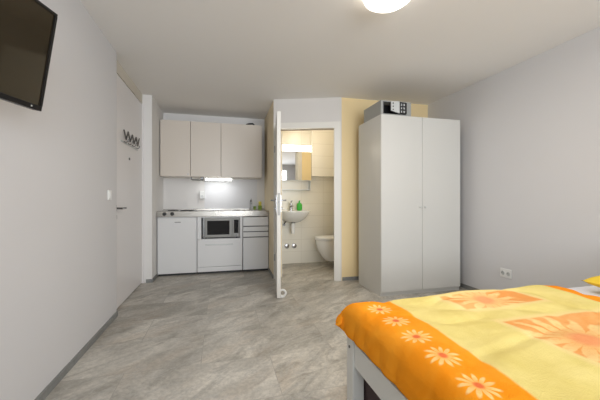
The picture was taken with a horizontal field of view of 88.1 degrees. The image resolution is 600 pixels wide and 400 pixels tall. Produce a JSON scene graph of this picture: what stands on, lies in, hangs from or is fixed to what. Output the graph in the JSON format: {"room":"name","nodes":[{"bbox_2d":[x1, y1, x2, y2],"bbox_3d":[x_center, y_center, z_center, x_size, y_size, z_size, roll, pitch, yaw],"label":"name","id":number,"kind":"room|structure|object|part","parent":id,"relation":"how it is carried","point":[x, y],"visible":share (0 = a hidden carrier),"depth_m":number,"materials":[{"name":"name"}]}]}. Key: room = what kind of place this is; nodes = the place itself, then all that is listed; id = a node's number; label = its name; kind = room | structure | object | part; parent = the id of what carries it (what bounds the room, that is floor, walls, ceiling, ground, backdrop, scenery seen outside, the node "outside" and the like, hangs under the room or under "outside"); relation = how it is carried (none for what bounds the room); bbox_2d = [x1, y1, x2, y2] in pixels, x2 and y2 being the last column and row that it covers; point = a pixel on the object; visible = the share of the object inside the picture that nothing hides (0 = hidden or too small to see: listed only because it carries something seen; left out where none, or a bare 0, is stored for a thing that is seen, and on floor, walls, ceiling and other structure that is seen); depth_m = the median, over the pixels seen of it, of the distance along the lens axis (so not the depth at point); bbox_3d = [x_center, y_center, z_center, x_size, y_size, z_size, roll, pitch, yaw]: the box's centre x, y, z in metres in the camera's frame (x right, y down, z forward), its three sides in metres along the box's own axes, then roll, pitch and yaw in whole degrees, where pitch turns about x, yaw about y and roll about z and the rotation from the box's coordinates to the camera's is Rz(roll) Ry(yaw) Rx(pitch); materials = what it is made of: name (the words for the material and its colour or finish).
{"room":"studio apartment","nodes":[
{"label":"studio apartment","id":0,"kind":"room"},
{"bbox_2d":[0,0,116,399],"bbox_3d":[-1.135,-0.145,0.316,0.200,2.420,5.180,0,0,-14],"label":"wall","id":1,"kind":"structure","parent":0,"point":[58,162],"depth_m":1.85,"materials":[{"name":"white paint"}]},
{"bbox_2d":[0,0,57,110],"bbox_3d":[-1.091,-0.567,0.946,0.177,0.405,0.665,0,0,1],"label":"television","id":2,"kind":"object","parent":1,"relation":"attached to","point":[27,27],"visible":1,"depth_m":1.17,"materials":[{"name":"black plastic"}]},
{"bbox_2d":[34,311,117,399],"bbox_3d":[-1.045,1.043,0.391,0.012,0.044,5.080,0,0,-14],"label":"baseboard","id":3,"kind":"structure","parent":1,"relation":"attached to","point":[76,358],"depth_m":1.98,"materials":[{"name":"stone"}]},
{"bbox_2d":[108,190,111,199],"bbox_3d":[-1.628,-0.043,2.658,0.015,0.085,0.080,0,0,-14],"label":"light switch","id":4,"kind":"object","parent":1,"relation":"attached to","point":[109,191],"visible":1,"depth_m":2.64,"materials":[{"name":"white plastic"}]},
{"bbox_2d":[142,94,162,282],"bbox_3d":[-2.162,-0.145,4.430,0.268,2.420,0.940,0,0,-14],"label":"wall pillar","id":5,"kind":"structure","parent":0,"point":[153,182],"depth_m":4.01,"materials":[{"name":"paint"}]},
{"bbox_2d":[146,274,156,282],"bbox_3d":[-1.972,1.043,4.122,0.080,0.044,0.272,0,0,-14],"label":"baseboard","id":6,"kind":"structure","parent":5,"relation":"attached to","point":[155,276],"depth_m":4.00,"materials":[{"name":"stone"}]},
{"bbox_2d":[163,113,263,208],"bbox_3d":[-1.335,-0.145,5.078,1.657,2.420,0.100,0,0,-14],"label":"wall","id":7,"kind":"structure","parent":0,"point":[178,193],"depth_m":4.93,"materials":[{"name":"paint"}]},
{"bbox_2d":[160,119,190,177],"bbox_3d":[-1.866,-0.757,4.701,0.412,0.820,0.364,0,0,-14],"label":"upper cabinet","id":8,"kind":"object","parent":7,"relation":"attached to","point":[175,136],"visible":0.95,"depth_m":4.54,"materials":[{"name":"beige"}]},
{"bbox_2d":[199,191,204,198],"bbox_3d":[-1.559,-0.080,4.940,0.080,0.120,0.042,0,0,-14],"label":"wall socket","id":9,"kind":"object","parent":7,"relation":"attached to","point":[201,193],"visible":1,"depth_m":4.92,"materials":[{"name":"white plastic"}]},
{"bbox_2d":[191,121,220,177],"bbox_3d":[-1.454,-0.757,4.814,0.434,0.820,0.351,0,0,-14],"label":"upper cabinet","id":10,"kind":"object","parent":7,"relation":"attached to","point":[205,136],"visible":0.98,"depth_m":4.65,"materials":[{"name":"beige"}]},
{"bbox_2d":[204,177,232,180],"bbox_3d":[-1.265,-0.324,4.822,0.440,0.044,0.070,0,0,-14],"label":"light","id":11,"kind":"object","parent":10,"relation":"attached to","point":[205,178],"visible":0.97,"depth_m":4.80,"materials":[{"name":"white plastic"}]},
{"bbox_2d":[205,180,256,208],"bbox_3d":[-1.124,-0.098,5.077,0.840,0.474,0.006,0,0,-14],"label":"backsplash","id":12,"kind":"structure","parent":7,"relation":"attached to","point":[233,193],"depth_m":5.07,"materials":[{"name":"white"}]},
{"bbox_2d":[221,123,261,178],"bbox_3d":[-0.940,-0.757,4.946,0.619,0.820,0.351,0,0,-14],"label":"upper cabinet","id":13,"kind":"object","parent":7,"relation":"attached to","point":[241,144],"visible":0.98,"depth_m":4.78,"materials":[{"name":"beige"}]},
{"bbox_2d":[44,262,467,399],"bbox_3d":[0.556,1.115,1.847,4.400,0.100,7.500,0,0,-14],"label":"floor","id":14,"kind":"structure","parent":0,"point":[226,335],"depth_m":2.35,"materials":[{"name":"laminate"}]},
{"bbox_2d":[157,217,196,275],"bbox_3d":[-1.792,0.652,4.617,0.520,0.825,0.564,0,0,-14],"label":"fridge","id":15,"kind":"object","parent":14,"relation":"on","point":[176,236],"visible":0.91,"depth_m":4.35,"materials":[{"name":"white"}]},
{"bbox_2d":[197,216,241,273],"bbox_3d":[-1.225,0.652,4.763,0.635,0.825,0.564,0,0,-14],"label":"base cabinet","id":16,"kind":"object","parent":14,"relation":"on","point":[220,254],"visible":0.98,"depth_m":4.50,"materials":[{"name":"white"}]},
{"bbox_3d":[-1.440,0.404,4.431,0.055,0.311,0.017,0,0,-14],"label":"niche frame","id":17,"kind":"part","parent":16,"relation":"part of","materials":[{"name":"white laminate"}]},
{"bbox_2d":[156,208,268,216],"bbox_3d":[-1.286,0.220,4.729,1.573,0.159,0.595,0,0,-14],"label":"countertop","id":18,"kind":"structure","parent":16,"relation":"on","point":[246,212],"depth_m":4.51,"materials":[{"name":"silver metal"}]},
{"bbox_2d":[235,210,258,216],"bbox_3d":[-0.818,0.228,4.849,0.390,0.142,0.350,0,0,-14],"label":"sink basin","id":19,"kind":"object","parent":18,"relation":"in","point":[235,210],"depth_m":4.70,"materials":[{"name":"silver metal"}]},
{"bbox_3d":[-1.169,0.644,4.488,0.390,0.022,0.004,0,0,-14],"label":"recessed handle","id":20,"kind":"part","parent":16,"relation":"part of","materials":[{"name":"grey metal"}]},
{"bbox_3d":[-1.158,0.997,4.503,0.631,0.066,0.019,0,0,-14],"label":"kick panel","id":21,"kind":"part","parent":16,"relation":"part of","materials":[{"name":"white laminate"}]},
{"bbox_3d":[-1.158,0.763,4.503,0.631,0.393,0.019,0,0,-14],"label":"drawer","id":22,"kind":"part","parent":16,"relation":"part of","materials":[{"name":"white laminate"}]},
{"bbox_2d":[203,217,239,238],"bbox_3d":[-1.185,0.408,4.671,0.520,0.303,0.362,0,0,-14],"label":"microwave","id":23,"kind":"object","parent":16,"relation":"in","point":[228,226],"visible":0.98,"depth_m":4.50,"materials":[{"name":"silver metal"}]},
{"bbox_3d":[-1.181,0.399,4.509,0.383,0.284,0.022,0,0,-14],"label":"door","id":24,"kind":"part","parent":23,"relation":"part of","materials":[{"name":"silver metal"}]},
{"bbox_3d":[-0.943,0.399,4.572,0.101,0.284,0.020,0,0,-14],"label":"control panel","id":25,"kind":"part","parent":23,"relation":"part of","materials":[{"name":"silver metal"}]},
{"bbox_3d":[-0.868,0.404,4.579,0.035,0.311,0.017,0,0,-14],"label":"niche frame","id":26,"kind":"part","parent":16,"relation":"part of","materials":[{"name":"white"}]},
{"bbox_2d":[242,216,268,270],"bbox_3d":[-0.723,0.652,4.894,0.387,0.825,0.562,0,0,-14],"label":"base cabinet","id":27,"kind":"object","parent":14,"relation":"on","point":[255,230],"visible":0.95,"depth_m":4.63,"materials":[{"name":"white laminate"}]},
{"bbox_3d":[-0.660,0.318,4.629,0.372,0.131,0.018,0,0,-14],"label":"panel","id":28,"kind":"part","parent":27,"relation":"part of","materials":[{"name":"white"}]},
{"bbox_3d":[-0.660,0.511,4.629,0.372,0.068,0.018,0,0,-14],"label":"drawer","id":29,"kind":"part","parent":27,"relation":"part of","materials":[{"name":"white"}]},
{"bbox_3d":[-0.660,0.431,4.629,0.372,0.068,0.018,0,0,-14],"label":"drawer","id":30,"kind":"part","parent":27,"relation":"part of","materials":[{"name":"white"}]},
{"bbox_3d":[-0.660,0.794,4.629,0.372,0.471,0.018,0,0,-14],"label":"door","id":31,"kind":"part","parent":27,"relation":"part of","materials":[{"name":"white"}]},
{"bbox_2d":[281,289,286,297],"bbox_3d":[-0.190,1.018,3.395,0.091,0.093,0.034,0,0,-8],"label":"door stop","id":32,"kind":"object","parent":14,"relation":"on","point":[284,290],"visible":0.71,"depth_m":3.38,"materials":[{"name":"white plastic"}]},
{"bbox_2d":[364,379,380,399],"bbox_3d":[0.879,0.965,1.079,0.858,0.200,1.210,0,0,-14],"label":"box","id":33,"kind":"object","parent":14,"relation":"on","point":[369,394],"visible":0.02,"depth_m":1.48,"materials":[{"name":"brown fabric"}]},
{"bbox_2d":[347,337,407,399],"bbox_3d":[1.427,0.690,1.158,2.098,0.750,1.410,0,0,-14],"label":"bed","id":34,"kind":"object","parent":14,"relation":"on","point":[360,367],"visible":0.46,"depth_m":1.42,"materials":[{"name":"white wood"}]},
{"bbox_3d":[0.276,0.865,1.551,0.060,0.400,0.075,0,0,-14],"label":"leg","id":35,"kind":"part","parent":34,"relation":"part of","materials":[{"name":"white wood"}]},
{"bbox_2d":[568,286,599,296],"bbox_3d":[1.421,0.607,1.156,1.980,0.133,1.400,0,0,-14],"label":"mattress","id":36,"kind":"object","parent":34,"relation":"on","point":[587,290],"visible":0.02,"depth_m":1.85,"materials":[{"name":"white fabric"}]},
{"bbox_2d":[335,285,599,399],"bbox_3d":[1.054,0.582,1.056,1.446,0.176,1.497,0,0,-14],"label":"duvet","id":37,"kind":"object","parent":36,"relation":"on","point":[531,342],"visible":1,"depth_m":1.12,"materials":[{"name":"fabric"}]},
{"bbox_2d":[581,276,599,286],"bbox_3d":[2.004,0.467,1.560,0.540,0.118,0.700,0,0,-14],"label":"pillow","id":38,"kind":"object","parent":36,"relation":"on","point":[595,281],"visible":1,"depth_m":1.78,"materials":[{"name":"yellow fabric"}]},
{"bbox_2d":[359,114,459,296],"bbox_3d":[1.322,0.060,3.794,1.033,2.010,0.593,0,0,-14],"label":"wardrobe","id":39,"kind":"object","parent":14,"relation":"on","point":[409,166],"visible":1,"depth_m":3.54,"materials":[{"name":"grey"}]},
{"bbox_2d":[364,100,410,122],"bbox_3d":[1.025,-1.024,3.655,0.379,0.158,0.433,0,0,-14],"label":"microwave","id":40,"kind":"object","parent":39,"relation":"on","point":[386,107],"visible":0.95,"depth_m":3.50,"materials":[{"name":"grey metal"}]},
{"bbox_2d":[399,102,406,113],"bbox_3d":[1.154,-1.030,3.475,0.084,0.130,0.018,0,0,-14],"label":"control panel","id":41,"kind":"object","parent":40,"relation":"attached to","point":[402,105],"depth_m":3.47,"materials":[{"name":"black plastic"}]},
{"bbox_3d":[1.139,0.039,3.473,0.516,1.962,0.018,0,0,-14],"label":"door","id":42,"kind":"part","parent":39,"relation":"part of","materials":[{"name":"grey wood"}]},
{"bbox_3d":[1.640,0.039,3.602,0.511,1.962,0.018,0,0,-14],"label":"door","id":43,"kind":"part","parent":39,"relation":"part of","materials":[{"name":"grey wood"}]},
{"bbox_2d":[264,100,281,276],"bbox_3d":[-0.428,-0.145,4.715,0.122,2.420,1.055,0,0,-14],"label":"wall partition","id":44,"kind":"structure","parent":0,"point":[269,119],"depth_m":4.50,"materials":[{"name":"beige paint"}]},
{"bbox_2d":[271,111,285,297],"bbox_3d":[-0.261,0.051,3.746,0.176,2.012,0.849,0,0,-4],"label":"door","id":45,"kind":"structure","parent":44,"relation":"in","point":[277,148],"depth_m":3.33,"materials":[{"name":"white paint"}]},
{"bbox_3d":[-0.227,0.045,3.332,0.024,0.240,0.003,0,0,-6],"label":"lock plate","id":46,"kind":"part","parent":45,"relation":"part of","materials":[{"name":"silver metal"}]},
{"bbox_2d":[281,129,333,130],"bbox_3d":[0.083,0.041,4.179,0.743,1.988,0.084,0,0,6],"label":"trim","id":47,"kind":"structure","parent":44,"relation":"attached to","point":[322,129],"depth_m":4.22,"materials":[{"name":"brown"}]},
{"bbox_2d":[282,130,333,263],"bbox_3d":[0.109,-0.145,5.331,1.225,2.420,0.130,0,0,-14],"label":"wall","id":48,"kind":"structure","parent":0,"point":[319,200],"depth_m":5.26,"materials":[{"name":"beige tile"}]},
{"bbox_2d":[282,210,309,233],"bbox_3d":[-0.086,0.358,4.996,0.550,0.374,0.421,0,0,-14],"label":"washbasin","id":49,"kind":"object","parent":48,"relation":"attached to","point":[294,216],"visible":0.9,"depth_m":4.90,"materials":[{"name":"white ceramic"}]},
{"bbox_3d":[-0.086,0.275,4.996,0.550,0.206,0.420,0,0,-14],"label":"bowl","id":50,"kind":"part","parent":49,"relation":"part of","materials":[{"name":"white ceramic"}]},
{"bbox_2d":[297,200,301,209],"bbox_3d":[-0.010,0.089,5.089,0.092,0.164,0.092,0,0,-14],"label":"soap bottle","id":51,"kind":"object","parent":49,"relation":"on","point":[299,205],"visible":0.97,"depth_m":5.05,"materials":[{"name":"green plastic"}]},
{"bbox_2d":[282,145,310,189],"bbox_3d":[-0.076,-0.531,5.143,0.513,0.737,0.142,0,0,-14],"label":"mirror cabinet","id":52,"kind":"object","parent":48,"relation":"attached to","point":[296,159],"visible":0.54,"depth_m":5.08,"materials":[{"name":"white mirror"}]},
{"bbox_2d":[282,181,310,189],"bbox_3d":[-0.080,-0.241,5.158,0.513,0.157,0.110,0,0,-14],"label":"shelf","id":53,"kind":"object","parent":52,"relation":"attached to","point":[309,182],"depth_m":5.17,"materials":[{"name":"grey metal"}]},
{"bbox_3d":[-0.061,-0.562,5.086,0.513,0.470,0.008,0,0,-14],"label":"mirror door","id":54,"kind":"part","parent":52,"relation":"part of","materials":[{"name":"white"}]},
{"bbox_2d":[274,97,341,280],"bbox_3d":[0.111,-0.145,4.188,0.930,2.420,0.100,0,0,6],"label":"wall","id":55,"kind":"structure","parent":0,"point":[310,109],"depth_m":4.13,"materials":[{"name":"paint"}]},
{"bbox_2d":[309,130,333,176],"bbox_3d":[0.409,-0.876,5.269,0.475,0.958,0.140,0,0,-14],"label":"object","id":56,"kind":"structure","parent":0,"point":[321,142],"depth_m":5.19,"materials":[{"name":"beige tile"}]},
{"bbox_2d":[80,0,599,118],"bbox_3d":[0.556,-1.405,1.847,4.400,0.100,7.500,0,0,-14],"label":"ceiling","id":57,"kind":"structure","parent":0,"point":[221,58],"depth_m":2.70,"materials":[{"name":"paint"}]},
{"bbox_2d":[363,0,409,12],"bbox_3d":[0.565,-1.307,1.994,0.314,0.096,0.314,0,0,-14],"label":"ceiling lamp","id":58,"kind":"object","parent":57,"relation":"attached to","point":[379,6],"visible":1,"depth_m":2.02,"materials":[{"name":"white glass"}]},
{"bbox_2d":[342,98,427,276],"bbox_3d":[1.222,-0.145,4.320,1.415,2.420,0.100,0,0,-14],"label":"wall","id":59,"kind":"structure","parent":0,"point":[353,109],"depth_m":4.13,"materials":[{"name":"yellow paint"}]},
{"bbox_2d":[274,121,340,280],"bbox_3d":[0.095,0.015,4.182,0.893,2.100,0.116,0,0,6],"label":"door frame","id":60,"kind":"structure","parent":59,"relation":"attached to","point":[336,125],"depth_m":4.09,"materials":[{"name":"white paint"}]},
{"bbox_2d":[342,276,358,280],"bbox_3d":[1.192,1.043,4.255,1.305,0.044,0.012,0,0,-14],"label":"baseboard","id":61,"kind":"structure","parent":59,"relation":"attached to","point":[353,277],"depth_m":4.11,"materials":[{"name":"stone"}]},
{"bbox_2d":[428,27,599,289],"bbox_3d":[2.599,-0.145,1.615,0.100,2.420,5.828,0,0,-14],"label":"wall","id":62,"kind":"structure","parent":0,"point":[530,129],"depth_m":2.93,"materials":[{"name":"white paint"}]},
{"bbox_2d":[460,283,479,289],"bbox_3d":[2.534,1.043,1.643,0.012,0.044,5.716,0,0,-14],"label":"baseboard","id":63,"kind":"structure","parent":62,"relation":"attached to","point":[461,284],"depth_m":3.70,"materials":[{"name":"stone"}]},
{"bbox_2d":[500,268,511,278],"bbox_3d":[2.129,0.758,3.209,0.014,0.090,0.126,0,0,-14],"label":"wall outlet","id":64,"kind":"object","parent":62,"relation":"attached to","point":[506,273],"visible":1,"depth_m":3.20,"materials":[{"name":"white plastic"}]},
{"bbox_3d":[0.812,-0.145,4.856,0.100,2.420,1.142,0,0,-14],"label":"wall","id":65,"kind":"structure","parent":0,"visible":0},
{"bbox_2d":[314,235,333,261],"bbox_3d":[0.474,0.780,4.976,0.492,0.400,0.372,0,0,-14],"label":"toilet","id":66,"kind":"object","parent":65,"relation":"attached to","point":[325,244],"visible":0.63,"depth_m":4.83,"materials":[{"name":"white ceramic"}]},
{"bbox_3d":[0.474,0.621,4.976,0.492,0.020,0.372,0,0,-14],"label":"seat","id":67,"kind":"part","parent":66,"relation":"part of","materials":[{"name":"white plastic"}]},
{"bbox_3d":[0.476,0.595,4.977,0.489,0.029,0.368,0,0,-14],"label":"lid","id":68,"kind":"part","parent":66,"relation":"part of","materials":[{"name":"white plastic"}]},
{"bbox_3d":[-1.978,-0.145,3.383,0.100,2.420,1.180,0,0,-14],"label":"wall","id":69,"kind":"structure","parent":0,"visible":0},
{"bbox_2d":[117,74,141,307],"bbox_3d":[-1.862,-0.086,3.413,0.109,2.278,1.150,0,0,-14],"label":"door","id":70,"kind":"structure","parent":69,"relation":"in","point":[129,108],"depth_m":3.38,"materials":[{"name":"white laminate"}]},
{"bbox_3d":[-1.855,-0.665,3.430,0.052,0.149,0.650,0,0,-14],"label":"coat hook rail","id":71,"kind":"part","parent":70,"relation":"part of","materials":[{"name":"black metal"}]},
{"bbox_2d":[117,61,141,102],"bbox_3d":[-1.903,-1.295,3.402,0.055,0.120,1.180,0,0,-14],"label":"trim","id":72,"kind":"structure","parent":69,"relation":"attached to","point":[123,75],"depth_m":3.38,"materials":[{"name":"beige paint"}]},
{"bbox_2d":[141,103,143,282],"bbox_3d":[-2.041,-0.085,3.968,0.070,2.300,0.015,0,0,-14],"label":"trim","id":73,"kind":"structure","parent":69,"relation":"attached to","point":[141,103],"depth_m":3.97,"materials":[{"name":"white laminate"}]}
]}

